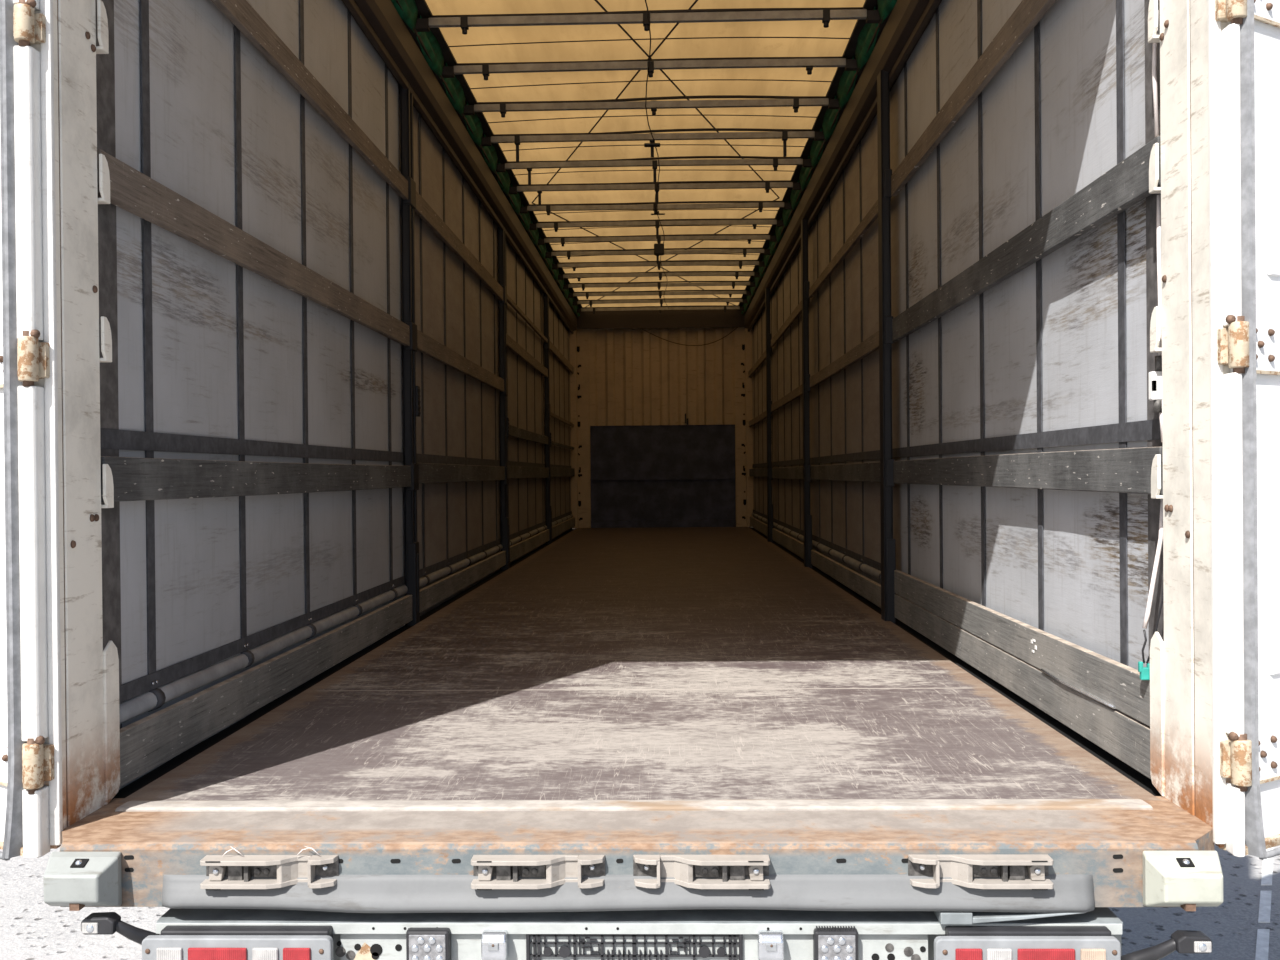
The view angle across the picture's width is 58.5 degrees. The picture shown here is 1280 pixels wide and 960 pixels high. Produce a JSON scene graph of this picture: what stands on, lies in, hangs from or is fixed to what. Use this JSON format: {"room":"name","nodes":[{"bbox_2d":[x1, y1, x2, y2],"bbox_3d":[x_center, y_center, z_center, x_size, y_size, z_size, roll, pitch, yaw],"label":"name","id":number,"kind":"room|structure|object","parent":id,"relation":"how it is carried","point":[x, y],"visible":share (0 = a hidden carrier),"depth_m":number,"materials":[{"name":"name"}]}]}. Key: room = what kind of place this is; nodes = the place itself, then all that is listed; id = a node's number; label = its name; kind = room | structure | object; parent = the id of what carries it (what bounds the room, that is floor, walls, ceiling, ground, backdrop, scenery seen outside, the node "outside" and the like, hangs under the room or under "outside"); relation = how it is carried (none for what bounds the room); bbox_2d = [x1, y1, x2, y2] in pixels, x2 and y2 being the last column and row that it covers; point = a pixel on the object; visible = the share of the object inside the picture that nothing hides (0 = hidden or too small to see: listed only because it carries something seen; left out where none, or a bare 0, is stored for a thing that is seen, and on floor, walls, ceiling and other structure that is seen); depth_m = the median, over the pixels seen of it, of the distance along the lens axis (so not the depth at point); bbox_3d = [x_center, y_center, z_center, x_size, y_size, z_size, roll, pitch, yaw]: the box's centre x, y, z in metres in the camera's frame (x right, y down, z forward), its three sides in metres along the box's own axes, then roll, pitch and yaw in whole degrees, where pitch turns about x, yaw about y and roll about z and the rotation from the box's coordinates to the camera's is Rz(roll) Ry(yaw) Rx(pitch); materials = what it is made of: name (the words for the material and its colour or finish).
{"room":"cargo space","nodes":[
{"label":"cargo space","id":0,"kind":"room"},
{"bbox_2d":[95,0,572,789],"bbox_3d":[-1.151,-0.725,9.477,0.056,3.100,13.700,-1,0,1],"label":"wall","id":1,"kind":"structure","parent":0,"point":[213,358],"depth_m":4.07,"materials":[{"name":"grey fabric"}]},
{"bbox_2d":[0,0,26,860],"bbox_3d":[-1.833,-0.567,2.788,1.212,2.773,0.088,0,0,33],"label":"door","id":2,"kind":"structure","parent":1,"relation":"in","point":[11,785],"depth_m":2.44,"materials":[{"name":"white paint"}]},
{"bbox_2d":[13,0,119,857],"bbox_3d":[-1.301,-0.624,2.579,0.087,2.865,0.316,-1,0,1],"label":"door post","id":3,"kind":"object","parent":1,"relation":"attached to","point":[70,719],"depth_m":2.50,"materials":[{"name":"metal"}]},
{"bbox_2d":[119,595,411,787],"bbox_3d":[-1.227,0.668,4.295,0.026,0.134,3.209,-1,0,1],"label":"board","id":4,"kind":"object","parent":1,"relation":"attached to","point":[146,743],"visible":0.91,"depth_m":3.53,"materials":[{"name":"wood"}]},
{"bbox_2d":[342,0,576,333],"bbox_3d":[-1.127,-2.157,9.444,0.135,0.235,13.950,-1,0,1],"label":"roof rail","id":5,"kind":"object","parent":1,"relation":"attached to","point":[379,21],"depth_m":6.74,"materials":[{"name":"metal"}]},
{"bbox_2d":[510,529,548,561],"bbox_3d":[-1.061,0.621,11.073,0.026,0.129,3.288,-1,0,1],"label":"board","id":6,"kind":"object","parent":1,"relation":"attached to","point":[517,550],"visible":0.84,"depth_m":10.80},
{"bbox_2d":[552,517,574,538],"bbox_3d":[-0.977,0.599,14.535,0.026,0.127,3.374,-1,0,1],"label":"board","id":7,"kind":"object","parent":1,"relation":"attached to","point":[564,526],"visible":0.91,"depth_m":14.29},
{"bbox_2d":[60,796,1214,912],"bbox_3d":[-0.018,0.821,2.521,2.490,0.138,0.370,-1,0,1],"label":"sill","id":8,"kind":"structure","parent":1,"relation":"attached to","point":[821,860],"depth_m":2.38,"materials":[{"name":"grey metal"}]},
{"bbox_2d":[43,852,121,910],"bbox_3d":[-1.157,0.835,2.354,0.153,0.114,0.080,-1,0,1],"label":"buffer","id":9,"kind":"object","parent":8,"relation":"attached to","point":[75,880],"visible":1,"depth_m":2.33,"materials":[{"name":"grey paint"}]},
{"bbox_2d":[142,925,332,959],"bbox_3d":[-0.824,1.001,2.355,0.391,0.146,0.060,-1,0,1],"label":"tail light","id":10,"kind":"object","parent":8,"relation":"attached to","point":[175,942],"visible":1,"depth_m":2.33,"materials":[{"name":"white plastic"}]},
{"bbox_2d":[200,855,338,889],"bbox_3d":[-0.767,0.812,2.363,0.278,0.059,0.041,-1,0,1],"label":"lock keeper","id":11,"kind":"object","parent":8,"relation":"attached to","point":[239,869],"visible":1,"depth_m":2.36,"materials":[{"name":"metal"}]},
{"bbox_2d":[471,855,604,889],"bbox_3d":[-0.209,0.807,2.350,0.274,0.059,0.041,-1,0,1],"label":"lock keeper","id":12,"kind":"object","parent":8,"relation":"attached to","point":[555,868],"visible":1,"depth_m":2.35,"materials":[{"name":"metal"}]},
{"bbox_2d":[156,907,1122,934],"bbox_3d":[-0.010,0.927,2.462,2.007,0.023,0.208,-1,0,1],"label":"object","id":13,"kind":"object","parent":8,"relation":"attached to","point":[694,921],"visible":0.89,"depth_m":2.37,"materials":[{"name":"metal"}]},
{"bbox_2d":[633,855,769,889],"bbox_3d":[0.126,0.804,2.341,0.280,0.059,0.041,-1,0,1],"label":"lock keeper","id":14,"kind":"object","parent":8,"relation":"attached to","point":[682,868],"visible":1,"depth_m":2.34,"materials":[{"name":"metal"}]},
{"bbox_2d":[333,919,1121,959],"bbox_3d":[0.007,1.105,2.400,2.010,0.346,0.058,-1,0,1],"label":"light panel","id":15,"kind":"object","parent":8,"relation":"attached to","point":[345,946],"visible":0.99,"depth_m":2.37,"materials":[{"name":"paint"}]},
{"bbox_2d":[81,912,160,944],"bbox_3d":[-1.065,0.949,2.376,0.177,0.104,0.054,-1,0,-18],"label":"marker lamp","id":16,"kind":"object","parent":15,"relation":"attached to","point":[100,923],"visible":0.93,"depth_m":2.35,"materials":[{"name":"black plastic"}]},
{"bbox_2d":[406,927,450,959],"bbox_3d":[-0.438,0.970,2.364,0.090,0.083,0.036,-1,0,1],"label":"lamp","id":17,"kind":"object","parent":15,"relation":"attached to","point":[421,943],"visible":1,"depth_m":2.35,"materials":[{"name":"black plastic"}]},
{"bbox_2d":[481,929,507,959],"bbox_3d":[-0.300,0.962,2.355,0.052,0.062,0.046,-1,0,1],"label":"lamp","id":18,"kind":"object","parent":15,"relation":"attached to","point":[494,942],"visible":1,"depth_m":2.34,"materials":[{"name":"white plastic"}]},
{"bbox_2d":[526,934,742,959],"bbox_3d":[-0.012,0.990,2.366,0.449,0.120,0.010,-1,0,1],"label":"holder","id":19,"kind":"object","parent":15,"relation":"attached to","point":[564,951],"visible":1,"depth_m":2.37,"materials":[{"name":"black plastic"}]},
{"bbox_2d":[757,930,783,959],"bbox_3d":[0.268,0.957,2.341,0.052,0.062,0.046,-1,0,1],"label":"lamp","id":20,"kind":"object","parent":15,"relation":"attached to","point":[770,943],"visible":1,"depth_m":2.33,"materials":[{"name":"white plastic"}]},
{"bbox_2d":[813,926,858,959],"bbox_3d":[0.402,0.961,2.343,0.090,0.087,0.036,-1,0,1],"label":"lamp","id":21,"kind":"object","parent":15,"relation":"attached to","point":[829,943],"visible":1,"depth_m":2.33,"materials":[{"name":"black plastic"}]},
{"bbox_2d":[1121,930,1211,959],"bbox_3d":[1.066,0.967,2.324,0.177,0.104,0.054,0,0,21],"label":"marker lamp","id":22,"kind":"object","parent":15,"relation":"attached to","point":[1181,941],"visible":1,"depth_m":2.30,"materials":[{"name":"black plastic"}]},
{"bbox_2d":[908,854,1053,889],"bbox_3d":[0.694,0.799,2.328,0.286,0.059,0.041,-1,0,1],"label":"lock keeper","id":23,"kind":"object","parent":8,"relation":"attached to","point":[961,868],"visible":1,"depth_m":2.33,"materials":[{"name":"metal"}]},
{"bbox_2d":[934,911,1085,924],"bbox_3d":[0.761,0.892,2.356,0.295,0.028,0.062,-1,0,1],"label":"bracket","id":24,"kind":"object","parent":8,"relation":"attached to","point":[944,917],"visible":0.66,"depth_m":2.33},
{"bbox_2d":[934,926,1120,959],"bbox_3d":[0.780,0.987,2.316,0.369,0.146,0.060,-1,0,1],"label":"tail light","id":25,"kind":"object","parent":8,"relation":"attached to","point":[958,942],"visible":1,"depth_m":2.29,"materials":[{"name":"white plastic"}]},
{"bbox_2d":[1143,851,1223,910],"bbox_3d":[1.101,0.815,2.298,0.156,0.114,0.080,-1,0,1],"label":"buffer","id":26,"kind":"object","parent":8,"relation":"attached to","point":[1187,880],"visible":1,"depth_m":2.27,"materials":[{"name":"paint"}]},
{"bbox_2d":[112,527,1160,811],"bbox_3d":[0.153,0.790,9.499,2.620,0.166,13.810,-1,0,1],"label":"floor","id":27,"kind":"structure","parent":0,"point":[651,668],"depth_m":3.63,"materials":[{"name":"brown wood"}]},
{"bbox_2d":[400,82,420,625],"bbox_3d":[-1.194,-0.606,5.977,0.064,2.940,0.162,-1,0,1],"label":"stanchion","id":28,"kind":"object","parent":27,"relation":"on","point":[411,392],"visible":0.84,"depth_m":5.91,"materials":[{"name":"black metal"}]},
{"bbox_2d":[97,149,409,345],"bbox_3d":[-1.240,-0.734,4.287,0.026,0.106,3.209,-1,0,1],"label":"board","id":29,"kind":"object","parent":28,"relation":"attached to","point":[131,190],"visible":0.94,"depth_m":3.48,"materials":[{"name":"brown wood"}]},
{"bbox_2d":[101,456,410,501],"bbox_3d":[-1.233,-0.009,4.291,0.026,0.111,3.209,-1,0,1],"label":"board","id":30,"kind":"object","parent":28,"relation":"attached to","point":[134,479],"visible":0.94,"depth_m":3.48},
{"bbox_2d":[211,0,407,199],"bbox_3d":[-1.247,-1.482,4.283,0.026,0.098,3.209,-1,0,1],"label":"board","id":31,"kind":"object","parent":28,"relation":"attached to","point":[240,13],"visible":1,"depth_m":4.24,"materials":[{"name":"brown wood"}]},
{"bbox_2d":[414,191,502,300],"bbox_3d":[-1.164,-1.500,7.653,0.026,0.100,3.268,-1,0,1],"label":"board","id":32,"kind":"object","parent":28,"relation":"attached to","point":[423,210],"visible":0.86,"depth_m":7.19,"materials":[{"name":"brown wood"}]},
{"bbox_2d":[417,330,503,391],"bbox_3d":[-1.157,-0.758,7.657,0.026,0.104,3.268,-1,0,1],"label":"board","id":33,"kind":"object","parent":28,"relation":"attached to","point":[426,344],"visible":0.89,"depth_m":7.16,"materials":[{"name":"brown wood"}]},
{"bbox_2d":[498,226,509,570],"bbox_3d":[-1.111,-0.624,9.376,0.064,2.940,0.162,-1,0,1],"label":"stanchion","id":34,"kind":"object","parent":27,"relation":"on","point":[504,421],"visible":0.85,"depth_m":9.31,"materials":[{"name":"black metal"}]},
{"bbox_2d":[417,463,504,482],"bbox_3d":[-1.151,-0.044,7.660,0.026,0.111,3.268,-1,0,1],"label":"board","id":35,"kind":"object","parent":34,"relation":"attached to","point":[428,472],"visible":0.88,"depth_m":7.19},
{"bbox_2d":[420,551,505,612],"bbox_3d":[-1.145,0.643,7.664,0.026,0.115,3.268,-1,0,1],"label":"board","id":36,"kind":"object","parent":34,"relation":"attached to","point":[430,595],"visible":0.89,"depth_m":7.20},
{"bbox_2d":[506,333,547,376],"bbox_3d":[-1.078,-1.177,11.063,0.026,0.093,3.288,-1,0,1],"label":"board","id":37,"kind":"object","parent":34,"relation":"attached to","point":[511,344],"visible":0.9,"depth_m":10.71,"materials":[{"name":"brown wood"}]},
{"bbox_2d":[507,466,548,478],"bbox_3d":[-1.068,-0.073,11.069,0.026,0.111,3.288,-1,0,1],"label":"board","id":38,"kind":"object","parent":34,"relation":"attached to","point":[515,472],"visible":0.88,"depth_m":10.78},
{"bbox_2d":[509,425,548,444],"bbox_3d":[-1.071,-0.427,11.067,0.026,0.094,3.288,-1,0,1],"label":"board","id":39,"kind":"object","parent":34,"relation":"attached to","point":[516,432],"visible":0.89,"depth_m":10.81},
{"bbox_2d":[544,293,551,544],"bbox_3d":[-1.027,-0.643,12.795,0.064,2.940,0.162,-1,0,1],"label":"stanchion","id":40,"kind":"object","parent":27,"relation":"on","point":[546,297],"visible":0.84,"depth_m":12.73,"materials":[{"name":"black metal"}]},
{"bbox_2d":[507,294,547,342],"bbox_3d":[-1.081,-1.538,11.062,0.026,0.041,3.288,-1,0,1],"label":"board","id":41,"kind":"object","parent":40,"relation":"attached to","point":[510,301],"visible":0.88,"depth_m":10.81,"materials":[{"name":"brown wood"}]},
{"bbox_2d":[550,341,573,372],"bbox_3d":[-0.996,-1.549,14.524,0.026,0.093,3.374,-1,0,1],"label":"board","id":42,"kind":"object","parent":40,"relation":"attached to","point":[553,349],"visible":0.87,"depth_m":14.36,"materials":[{"name":"brown wood"}]},
{"bbox_2d":[550,467,574,476],"bbox_3d":[-0.983,-0.098,14.531,0.026,0.118,3.374,-1,0,1],"label":"board","id":43,"kind":"object","parent":40,"relation":"attached to","point":[555,471],"visible":0.93,"depth_m":14.35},
{"bbox_2d":[551,412,573,426],"bbox_3d":[-0.989,-0.763,14.528,0.026,0.040,3.374,-1,0,1],"label":"board","id":44,"kind":"object","parent":40,"relation":"attached to","point":[553,415],"visible":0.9,"depth_m":14.42,"materials":[{"name":"brown wood"}]},
{"bbox_2d":[765,287,772,542],"bbox_3d":[1.444,-0.665,12.734,0.064,2.940,0.162,-1,0,1],"label":"stanchion","id":45,"kind":"object","parent":27,"relation":"on","point":[767,290],"visible":0.87,"depth_m":12.66,"materials":[{"name":"black metal"}]},
{"bbox_2d":[749,468,766,476],"bbox_3d":[1.518,-0.095,14.470,0.026,0.100,3.374,-1,0,1],"label":"board","id":46,"kind":"object","parent":45,"relation":"attached to","point":[762,472],"visible":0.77,"depth_m":14.46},
{"bbox_2d":[748,347,771,376],"bbox_3d":[1.506,-1.483,14.463,0.026,0.084,3.374,-1,0,1],"label":"board","id":47,"kind":"object","parent":45,"relation":"attached to","point":[762,358],"visible":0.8,"depth_m":14.51,"materials":[{"name":"brown wood"}]},
{"bbox_2d":[749,411,772,426],"bbox_3d":[1.512,-0.780,14.466,0.026,0.078,3.374,-1,0,1],"label":"board","id":48,"kind":"object","parent":45,"relation":"attached to","point":[762,416],"visible":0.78,"depth_m":14.54,"materials":[{"name":"brown wood"}]},
{"bbox_2d":[801,219,811,567],"bbox_3d":[1.360,-0.646,9.315,0.064,2.940,0.162,-1,0,1],"label":"stanchion","id":49,"kind":"object","parent":27,"relation":"on","point":[805,284],"visible":0.87,"depth_m":9.25,"materials":[{"name":"black metal"}]},
{"bbox_2d":[771,385,801,411],"bbox_3d":[1.427,-0.786,11.004,0.026,0.080,3.288,-1,0,1],"label":"board","id":50,"kind":"object","parent":49,"relation":"attached to","point":[797,392],"visible":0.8,"depth_m":10.94,"materials":[{"name":"brown wood"}]},
{"bbox_2d":[772,466,802,479],"bbox_3d":[1.434,-0.067,11.008,0.026,0.118,3.288,-1,0,1],"label":"board","id":51,"kind":"object","parent":49,"relation":"attached to","point":[796,473],"visible":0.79,"depth_m":10.90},
{"bbox_2d":[771,299,809,346],"bbox_3d":[1.421,-1.501,11.001,0.026,0.080,3.288,-1,0,1],"label":"board","id":52,"kind":"object","parent":49,"relation":"attached to","point":[797,311],"visible":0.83,"depth_m":10.88,"materials":[{"name":"brown wood"}]},
{"bbox_2d":[810,331,878,387],"bbox_3d":[1.344,-0.778,7.595,0.026,0.088,3.268,-1,0,1],"label":"board","id":53,"kind":"object","parent":49,"relation":"attached to","point":[871,344],"visible":0.81,"depth_m":7.28,"materials":[{"name":"brown wood"}]},
{"bbox_2d":[810,462,879,481],"bbox_3d":[1.350,-0.051,7.599,0.026,0.113,3.268,-1,0,1],"label":"board","id":54,"kind":"object","parent":49,"relation":"attached to","point":[860,472],"visible":0.8,"depth_m":7.28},
{"bbox_2d":[811,550,880,607],"bbox_3d":[1.356,0.631,7.603,0.026,0.117,3.268,-1,0,1],"label":"board","id":55,"kind":"object","parent":49,"relation":"attached to","point":[869,589],"visible":0.78,"depth_m":7.28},
{"bbox_2d":[877,70,895,622],"bbox_3d":[1.277,-0.628,5.916,0.064,2.940,0.162,-1,0,1],"label":"stanchion","id":56,"kind":"object","parent":27,"relation":"on","point":[888,544],"visible":0.91,"depth_m":5.85,"materials":[{"name":"black metal"}]},
{"bbox_2d":[809,199,890,297],"bbox_3d":[1.337,-1.496,7.591,0.026,0.072,3.268,-1,0,1],"label":"board","id":57,"kind":"object","parent":56,"relation":"attached to","point":[871,216],"visible":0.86,"depth_m":7.28,"materials":[{"name":"brown wood"}]},
{"bbox_2d":[891,0,1055,195],"bbox_3d":[1.255,-1.492,4.245,0.026,0.107,3.162,-1,0,1],"label":"board","id":58,"kind":"object","parent":56,"relation":"attached to","point":[1028,13],"visible":1,"depth_m":4.25,"materials":[{"name":"brown wood"}]},
{"bbox_2d":[894,594,1150,778],"bbox_3d":[1.274,0.651,4.257,0.026,0.120,3.162,-1,0,1],"label":"board","id":59,"kind":"object","parent":56,"relation":"attached to","point":[1126,738],"visible":0.7,"depth_m":3.53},
{"bbox_2d":[894,570,1149,726],"bbox_3d":[1.273,0.528,4.256,0.026,0.117,3.162,-1,0,1],"label":"board","id":60,"kind":"object","parent":59,"relation":"on","point":[1120,685],"visible":0.93,"depth_m":3.53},
{"bbox_2d":[1138,661,1149,679],"bbox_3d":[1.211,0.458,2.741,0.028,0.044,0.012,-1,0,1],"label":"hook","id":61,"kind":"object","parent":60,"relation":"attached to","point":[1144,671],"visible":1,"depth_m":2.73,"materials":[{"name":"teal plastic"}]},
{"bbox_2d":[1041,669,1114,708],"bbox_3d":[1.232,0.589,3.239,0.011,0.011,0.570,-1,0,1],"label":"metal rod","id":62,"kind":"object","parent":59,"relation":"on","point":[1042,670],"visible":1,"depth_m":3.20,"materials":[{"name":"silver metal"}]},
{"bbox_2d":[892,136,1160,340],"bbox_3d":[1.262,-0.754,4.249,0.026,0.119,3.162,-1,0,1],"label":"board","id":63,"kind":"object","parent":56,"relation":"attached to","point":[1125,184],"visible":0.95,"depth_m":3.46,"materials":[{"name":"wood"}]},
{"bbox_2d":[893,447,1162,494],"bbox_3d":[1.268,-0.032,4.253,0.026,0.116,3.162,-1,0,1],"label":"board","id":64,"kind":"object","parent":56,"relation":"attached to","point":[1124,470],"visible":0.94,"depth_m":3.46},
{"bbox_2d":[391,0,896,317],"bbox_3d":[0.124,-2.366,9.477,2.540,0.196,14.080,-1,0,1],"label":"ceiling","id":65,"kind":"structure","parent":0,"point":[850,39],"depth_m":7.33,"materials":[{"name":"yellow fabric"}]},
{"bbox_2d":[532,0,735,305],"bbox_3d":[0.138,-2.378,9.437,2.141,0.029,12.903,-1,0,1],"label":"cable","id":66,"kind":"object","parent":65,"relation":"attached to","point":[694,3],"visible":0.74,"depth_m":7.67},
{"bbox_2d":[415,7,879,33],"bbox_3d":[0.033,-2.313,5.748,2.380,0.100,0.044,-1,0,1],"label":"bow","id":67,"kind":"object","parent":65,"relation":"attached to","point":[840,13],"visible":1,"depth_m":5.74,"materials":[{"name":"black metal"}]},
{"bbox_2d":[645,0,668,307],"bbox_3d":[0.186,-2.312,10.406,0.065,0.019,10.441,-1,0,2],"label":"pull cord","id":68,"kind":"object","parent":67,"relation":"hanging from","point":[645,0],"visible":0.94,"depth_m":7.16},
{"bbox_2d":[442,56,857,79],"bbox_3d":[0.050,-2.317,6.423,2.380,0.100,0.044,-1,0,1],"label":"bow","id":69,"kind":"object","parent":65,"relation":"attached to","point":[486,69],"visible":0.99,"depth_m":6.41,"materials":[{"name":"black metal"}]},
{"bbox_2d":[463,95,838,117],"bbox_3d":[0.066,-2.327,7.098,2.380,0.112,0.044,-1,0,1],"label":"bow","id":70,"kind":"object","parent":65,"relation":"attached to","point":[795,102],"visible":0.99,"depth_m":7.08,"materials":[{"name":"black metal"}]},
{"bbox_2d":[481,128,823,161],"bbox_3d":[0.083,-2.282,7.773,2.380,0.210,0.044,-1,0,1],"label":"bow","id":71,"kind":"object","parent":65,"relation":"attached to","point":[784,134],"visible":0.98,"depth_m":7.76,"materials":[{"name":"black metal"}]},
{"bbox_2d":[496,156,811,184],"bbox_3d":[0.100,-2.295,8.448,2.380,0.190,0.044,-1,0,1],"label":"bow","id":72,"kind":"object","parent":65,"relation":"attached to","point":[746,160],"visible":0.99,"depth_m":8.43,"materials":[{"name":"black metal"}]},
{"bbox_2d":[509,180,800,205],"bbox_3d":[0.116,-2.293,9.123,2.380,0.178,0.044,-1,0,1],"label":"bow","id":73,"kind":"object","parent":65,"relation":"attached to","point":[767,185],"visible":0.97,"depth_m":9.11,"materials":[{"name":"black metal"}]},
{"bbox_2d":[520,201,791,214],"bbox_3d":[0.133,-2.336,9.797,2.380,0.100,0.044,-1,0,1],"label":"bow","id":74,"kind":"object","parent":65,"relation":"attached to","point":[760,205],"visible":0.96,"depth_m":9.79,"materials":[{"name":"black metal"}]},
{"bbox_2d":[529,218,783,238],"bbox_3d":[0.149,-2.300,10.472,2.380,0.178,0.044,-1,0,1],"label":"bow","id":75,"kind":"object","parent":65,"relation":"attached to","point":[728,221],"visible":1,"depth_m":10.46,"materials":[{"name":"black metal"}]},
{"bbox_2d":[538,234,776,246],"bbox_3d":[0.166,-2.343,11.147,2.380,0.100,0.044,-1,0,1],"label":"bow","id":76,"kind":"object","parent":65,"relation":"attached to","point":[678,237],"visible":0.98,"depth_m":11.13,"materials":[{"name":"black metal"}]},
{"bbox_2d":[654,243,663,254],"bbox_3d":[0.186,-2.263,11.147,0.100,0.135,0.060,-1,0,1],"label":"junction box","id":77,"kind":"object","parent":76,"relation":"hanging from","point":[658,247],"visible":1,"depth_m":11.12,"materials":[{"name":"black plastic"}]},
{"bbox_2d":[545,248,769,263],"bbox_3d":[0.182,-2.318,11.822,2.380,0.158,0.044,-1,0,1],"label":"bow","id":78,"kind":"object","parent":65,"relation":"attached to","point":[667,251],"visible":0.9,"depth_m":11.81,"materials":[{"name":"black metal"}]},
{"bbox_2d":[552,260,764,270],"bbox_3d":[0.199,-2.350,12.496,2.380,0.100,0.044,-1,0,1],"label":"bow","id":79,"kind":"object","parent":65,"relation":"attached to","point":[740,263],"visible":0.95,"depth_m":12.48,"materials":[{"name":"black metal"}]},
{"bbox_2d":[558,271,759,280],"bbox_3d":[0.215,-2.354,13.171,2.380,0.100,0.044,-1,0,1],"label":"bow","id":80,"kind":"object","parent":65,"relation":"attached to","point":[736,274],"visible":0.98,"depth_m":13.16,"materials":[{"name":"black metal"}]},
{"bbox_2d":[563,281,754,290],"bbox_3d":[0.232,-2.358,13.846,2.380,0.100,0.044,-1,0,1],"label":"bow","id":81,"kind":"object","parent":65,"relation":"attached to","point":[659,284],"visible":0.98,"depth_m":13.84,"materials":[{"name":"black metal"}]},
{"bbox_2d":[568,290,750,298],"bbox_3d":[0.248,-2.361,14.521,2.380,0.100,0.044,-1,0,1],"label":"bow","id":82,"kind":"object","parent":65,"relation":"attached to","point":[660,293],"visible":0.99,"depth_m":14.51,"materials":[{"name":"black metal"}]},
{"bbox_2d":[573,298,747,306],"bbox_3d":[0.265,-2.365,15.195,2.380,0.100,0.044,-1,0,1],"label":"bow","id":83,"kind":"object","parent":65,"relation":"attached to","point":[667,300],"visible":1,"depth_m":15.18,"materials":[{"name":"black metal"}]},
{"bbox_2d":[577,305,743,313],"bbox_3d":[0.281,-2.369,15.870,2.380,0.100,0.044,-1,0,1],"label":"bow","id":84,"kind":"object","parent":65,"relation":"attached to","point":[695,307],"visible":0.99,"depth_m":15.85,"materials":[{"name":"black metal"}]},
{"bbox_2d":[585,0,779,307],"bbox_3d":[0.108,-2.388,9.437,2.141,0.034,12.903,-1,0,1],"label":"cable","id":85,"kind":"object","parent":65,"relation":"attached to","point":[597,2],"visible":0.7,"depth_m":7.58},
{"bbox_2d":[569,306,753,528],"bbox_3d":[0.306,-0.758,16.294,2.620,3.470,0.240,-1,0,1],"label":"wall","id":86,"kind":"structure","parent":0,"point":[662,436],"depth_m":16.32,"materials":[{"name":"beige"}]},
{"bbox_2d":[637,325,739,345],"bbox_3d":[0.686,-2.039,16.137,1.456,0.294,0.012,-1,0,1],"label":"cable","id":87,"kind":"object","parent":86,"relation":"attached to","point":[739,325],"visible":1,"depth_m":16.13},
{"bbox_2d":[751,0,1163,669],"bbox_3d":[1.427,-0.747,9.414,0.056,3.100,13.700,-1,0,1],"label":"wall","id":88,"kind":"structure","parent":0,"point":[1055,356],"depth_m":4.16,"materials":[{"name":"white fabric"}]},
{"bbox_2d":[750,516,766,535],"bbox_3d":[1.524,0.589,14.473,0.026,0.126,3.374,-1,0,1],"label":"board","id":89,"kind":"object","parent":88,"relation":"attached to","point":[758,525],"visible":0.81,"depth_m":14.59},
{"bbox_2d":[772,528,803,558],"bbox_3d":[1.440,0.606,11.012,0.026,0.127,3.288,-1,0,1],"label":"board","id":90,"kind":"object","parent":88,"relation":"attached to","point":[794,545],"visible":0.8,"depth_m":10.92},
{"bbox_2d":[744,0,941,331],"bbox_3d":[1.377,-2.179,9.382,0.135,0.235,13.950,-1,0,1],"label":"trim","id":91,"kind":"structure","parent":88,"relation":"attached to","point":[908,20],"depth_m":6.84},
{"bbox_2d":[1142,28,1162,628],"bbox_3d":[1.225,-0.382,2.728,0.055,1.476,0.030,-1,0,1],"label":"cord","id":92,"kind":"object","parent":88,"relation":"hanging from","point":[1154,52],"visible":0.66,"depth_m":2.73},
{"bbox_2d":[1142,588,1163,662],"bbox_3d":[1.232,0.310,2.731,0.062,0.261,0.010,0,0,24],"label":"wire","id":93,"kind":"object","parent":92,"relation":"hanging from","point":[1158,618],"visible":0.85,"depth_m":2.74,"materials":[{"name":"black plastic"}]},
{"bbox_2d":[1149,356,1161,412],"bbox_3d":[1.232,-0.228,2.722,0.032,0.135,0.024,-1,0,1],"label":"buckle","id":94,"kind":"object","parent":92,"relation":"attached to","point":[1155,377],"visible":0.86,"depth_m":2.71,"materials":[{"name":"white metal"}]},
{"bbox_2d":[1148,0,1251,856],"bbox_3d":[1.242,-0.647,2.542,0.087,2.865,0.366,-1,0,1],"label":"door post","id":95,"kind":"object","parent":88,"relation":"attached to","point":[1201,751],"depth_m":2.47,"materials":[{"name":"metal"}]},
{"bbox_2d":[1218,0,1279,859],"bbox_3d":[1.765,-0.599,2.700,1.212,2.773,0.088,-1,0,-31],"label":"door","id":96,"kind":"structure","parent":95,"relation":"attached to","point":[1260,30],"depth_m":2.44,"materials":[{"name":"white paint"}]},
{"label":"outside","id":97,"kind":"structure","parent":0,"visible":0},
{"bbox_2d":[0,843,1279,959],"bbox_3d":[0.359,1.920,17.507,80.000,0.001,85.000,-1,0,1],"label":"ground","id":98,"kind":"structure","parent":97,"point":[31,928],"depth_m":5.14,"materials":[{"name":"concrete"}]},
{"bbox_2d":[1255,929,1269,959],"bbox_3d":[2.615,1.964,4.798,0.046,0.004,0.457,0,0,30],"label":"road marking","id":99,"kind":"object","parent":98,"relation":"on","point":[1262,945],"visible":1,"depth_m":4.82,"materials":[{"name":"white paint"}]},
{"bbox_2d":[1258,891,1271,922],"bbox_3d":[2.875,1.960,5.252,0.046,0.004,0.457,0,0,30],"label":"road marking","id":100,"kind":"object","parent":98,"relation":"on","point":[1265,896],"visible":1,"depth_m":5.23,"materials":[{"name":"white paint"}]},
{"bbox_2d":[1261,858,1272,884],"bbox_3d":[3.134,1.955,5.706,0.046,0.004,0.457,0,0,30],"label":"road marking","id":101,"kind":"object","parent":98,"relation":"on","point":[1267,867],"visible":0.86,"depth_m":5.70,"materials":[{"name":"white paint"}]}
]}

